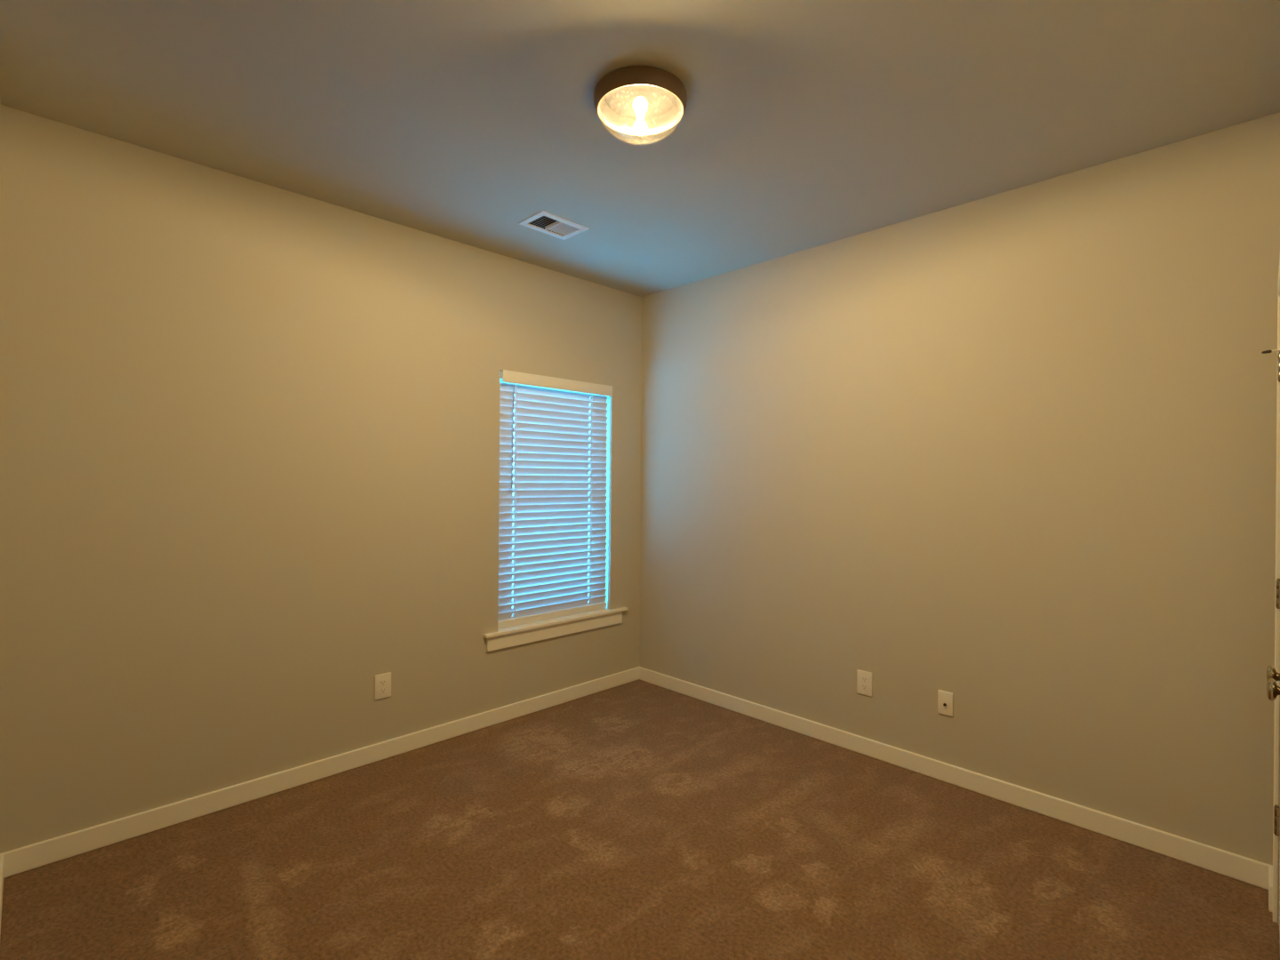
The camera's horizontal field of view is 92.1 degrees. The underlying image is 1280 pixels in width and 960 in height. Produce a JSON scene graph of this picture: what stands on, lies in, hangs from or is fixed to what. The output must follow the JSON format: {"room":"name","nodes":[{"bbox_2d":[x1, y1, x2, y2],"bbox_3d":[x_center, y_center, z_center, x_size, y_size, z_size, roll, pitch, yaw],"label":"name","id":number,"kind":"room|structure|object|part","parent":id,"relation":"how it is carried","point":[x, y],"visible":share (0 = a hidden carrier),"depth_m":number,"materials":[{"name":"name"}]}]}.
{"room":"empty bedroom","nodes":[
{"label":"empty bedroom","id":0,"kind":"room"},
{"bbox_2d":[0,99,0,162],"bbox_3d":[-2.038,0.045,1.850,0.140,2.740,0.800,0,0,-45],"label":"wall","id":1,"kind":"structure","parent":0,"point":[0,100],"depth_m":2.17,"materials":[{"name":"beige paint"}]},
{"bbox_2d":[0,854,4,935],"bbox_3d":[-1.985,1.371,1.903,0.020,0.089,0.786,0,0,-45],"label":"baseboard","id":2,"kind":"structure","parent":1,"relation":"attached to","point":[2,857],"depth_m":2.06,"materials":[{"name":"white paint"}]},
{"bbox_2d":[0,104,641,853],"bbox_3d":[-1.232,0.049,3.309,3.338,2.740,0.140,0,0,-45],"label":"wall","id":3,"kind":"structure","parent":0,"point":[250,429],"depth_m":2.71,"materials":[{"name":"beige paint"}]},
{"bbox_2d":[0,666,639,878],"bbox_3d":[-1.137,1.376,3.305,3.198,0.089,0.014,0,0,-45],"label":"baseboard","id":4,"kind":"structure","parent":3,"relation":"attached to","point":[38,854],"depth_m":2.77,"materials":[{"name":"white paint"}]},
{"bbox_2d":[374,672,391,700],"bbox_3d":[-1.307,1.048,3.139,0.083,0.125,0.009,0,0,-45],"label":"wall outlet","id":5,"kind":"object","parent":3,"relation":"attached to","point":[382,683],"visible":1,"depth_m":3.13,"materials":[{"name":"beige plastic"}]},
{"bbox_2d":[379,687,386,693],"bbox_3d":[-1.306,1.068,3.137,0.034,0.028,0.004,0,0,-45],"label":"receptacle","id":6,"kind":"object","parent":5,"relation":"attached to","point":[382,690],"depth_m":3.14,"materials":[{"name":"grey plastic"}]},
{"bbox_2d":[379,679,386,685],"bbox_3d":[-1.305,1.029,3.137,0.034,0.028,0.004,0,0,-45],"label":"receptacle","id":7,"kind":"object","parent":5,"relation":"attached to","point":[382,682],"depth_m":3.14,"materials":[{"name":"grey plastic"}]},
{"bbox_2d":[483,379,627,651],"bbox_3d":[-0.535,0.174,3.976,1.116,1.632,0.174,0,0,-45],"label":"window","id":8,"kind":"structure","parent":3,"relation":"in","point":[506,637],"depth_m":3.87,"materials":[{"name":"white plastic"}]},
{"bbox_3d":[-0.600,-0.227,4.016,0.791,0.742,0.017,0,0,-45],"label":"sash","id":9,"kind":"part","parent":8,"relation":"part of","materials":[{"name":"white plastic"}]},
{"bbox_2d":[497,369,612,629],"bbox_3d":[-0.527,0.121,3.943,0.870,1.530,0.072,0,0,-45],"label":"window blind","id":10,"kind":"object","parent":8,"relation":"attached to","point":[551,577],"visible":0.95,"depth_m":3.91,"materials":[{"name":"white plastic"}]},
{"bbox_3d":[-0.532,-0.617,3.942,0.847,0.045,0.052,0,0,-45],"label":"head rail","id":11,"kind":"part","parent":10,"relation":"part of","materials":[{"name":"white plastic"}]},
{"bbox_3d":[-0.762,0.142,3.721,0.016,1.471,0.055,0,0,-45],"label":"ladder cord","id":12,"kind":"part","parent":10,"relation":"part of","materials":[{"name":"white fabric"}]},
{"bbox_3d":[-0.541,0.861,3.946,0.860,0.050,0.023,0,0,-45],"label":"rail","id":13,"kind":"part","parent":10,"relation":"part of","materials":[{"name":"white plastic"}]},
{"bbox_3d":[-0.341,0.144,4.138,0.016,1.471,0.055,0,0,-45],"label":"ladder cord","id":14,"kind":"part","parent":10,"relation":"part of","materials":[{"name":"white fabric"}]},
{"bbox_3d":[-0.521,0.897,3.957,1.116,0.020,0.119,0,0,-45],"label":"sill","id":15,"kind":"part","parent":8,"relation":"part of","materials":[{"name":"white paint"}]},
{"bbox_2d":[0,0,1279,296],"bbox_3d":[-0.001,-1.370,1.427,4.530,0.120,4.530,0,0,-45],"label":"ceiling","id":16,"kind":"structure","parent":0,"point":[804,124],"depth_m":2.13,"materials":[{"name":"beige paint"}]},
{"bbox_2d":[518,210,588,239],"bbox_3d":[-0.444,-1.410,3.189,0.296,0.220,0.207,0,0,-45],"label":"ceiling vent","id":17,"kind":"object","parent":16,"relation":"in","point":[562,228],"visible":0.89,"depth_m":3.21,"materials":[{"name":"white metal"}]},
{"bbox_2d":[593,65,687,144],"bbox_3d":[0.001,-1.243,2.106,0.316,0.134,0.316,0,0,-45],"label":"ceiling lamp","id":18,"kind":"object","parent":16,"relation":"attached to","point":[636,100],"visible":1,"depth_m":2.10,"materials":[{"name":"white glass"}]},
{"bbox_3d":[0.001,-1.216,2.106,0.281,0.082,0.281,0,0,-45],"label":"lamp shade","id":19,"kind":"part","parent":18,"relation":"part of","materials":[{"name":"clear glass"}]},
{"bbox_2d":[635,96,644,120],"bbox_3d":[0.001,-1.266,2.094,0.030,0.085,0.022,0,0,0],"label":"bulb","id":20,"kind":"object","parent":18,"relation":"attached to","point":[639,100],"depth_m":2.09,"materials":[{"name":"white glass"}]},
{"bbox_2d":[635,118,644,124],"bbox_3d":[0.002,-1.266,2.117,0.030,0.085,0.022,0,0,0],"label":"bulb socket","id":21,"kind":"object","parent":18,"relation":"attached to","point":[640,121],"depth_m":2.11,"materials":[{"name":"white ceramic"}]},
{"bbox_2d":[0,679,1279,959],"bbox_3d":[-0.022,1.455,1.430,4.530,0.050,4.530,0,0,-45],"label":"floor","id":22,"kind":"structure","parent":0,"point":[637,820],"depth_m":2.25,"materials":[{"name":"carpet"}]},
{"bbox_2d":[639,112,1279,865],"bbox_3d":[1.548,0.070,2.973,0.140,2.740,4.530,0,0,-45],"label":"wall","id":23,"kind":"structure","parent":0,"point":[1012,454],"depth_m":2.76,"materials":[{"name":"beige paint"}]},
{"bbox_2d":[856,669,872,696],"bbox_3d":[1.177,1.064,3.235,0.009,0.125,0.083,0,0,-45],"label":"wall outlet","id":24,"kind":"object","parent":23,"relation":"attached to","point":[864,678],"visible":1,"depth_m":3.23,"materials":[{"name":"beige plastic"}]},
{"bbox_2d":[861,683,867,689],"bbox_3d":[1.176,1.084,3.234,0.004,0.028,0.034,0,0,-45],"label":"receptacle","id":25,"kind":"object","parent":24,"relation":"attached to","point":[864,686],"depth_m":3.23,"materials":[{"name":"grey plastic"}]},
{"bbox_2d":[861,676,867,682],"bbox_3d":[1.176,1.045,3.234,0.004,0.028,0.034,0,0,-45],"label":"receptacle","id":26,"kind":"object","parent":24,"relation":"attached to","point":[864,679],"depth_m":3.23,"materials":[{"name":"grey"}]},
{"bbox_2d":[937,689,953,716],"bbox_3d":[1.457,1.067,2.947,0.017,0.113,0.069,0,0,-45],"label":"cable plate","id":27,"kind":"object","parent":23,"relation":"attached to","point":[945,699],"visible":1,"depth_m":2.95,"materials":[{"name":"beige plastic"}]},
{"bbox_2d":[639,666,1272,889],"bbox_3d":[1.116,1.392,3.292,0.014,0.089,3.176,0,0,-45],"label":"baseboard","id":28,"kind":"structure","parent":23,"relation":"attached to","point":[1245,869],"depth_m":2.76,"materials":[{"name":"white paint"}]},
{"bbox_3d":[1.561,0.077,1.403,2.050,2.750,0.120,0,0,-45],"label":"wall","id":29,"kind":"structure","parent":0,"visible":0},
{"bbox_2d":[1261,348,1279,940],"bbox_3d":[1.828,0.419,1.764,0.712,2.024,0.086,0,0,-45],"label":"door","id":30,"kind":"structure","parent":29,"relation":"in","point":[1271,672],"depth_m":2.00,"materials":[{"name":"white paint"}]},
{"bbox_3d":[1.625,0.502,1.577,0.062,0.062,0.035,0,0,-45],"label":"knob","id":31,"kind":"part","parent":30,"relation":"part of","materials":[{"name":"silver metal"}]},
{"bbox_2d":[1266,678,1279,701],"bbox_3d":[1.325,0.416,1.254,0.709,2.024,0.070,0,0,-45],"label":"door handle","id":32,"kind":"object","parent":30,"relation":"attached to","point":[1273,690],"depth_m":1.46,"materials":[{"name":"silver metal"}]},
{"bbox_2d":[1268,866,1272,912],"bbox_3d":[2.166,1.401,2.112,0.153,0.089,0.022,0,0,-45],"label":"baseboard","id":33,"kind":"structure","parent":29,"relation":"attached to","point":[1270,868],"depth_m":2.07,"materials":[{"name":"white paint"}]},
{"bbox_2d":[1272,257,1279,925],"bbox_3d":[1.616,0.390,1.468,1.548,2.105,0.133,0,0,-45],"label":"door frame","id":34,"kind":"structure","parent":29,"relation":"attached to","point":[1276,709],"depth_m":2.01,"materials":[{"name":"white paint"}]}
]}

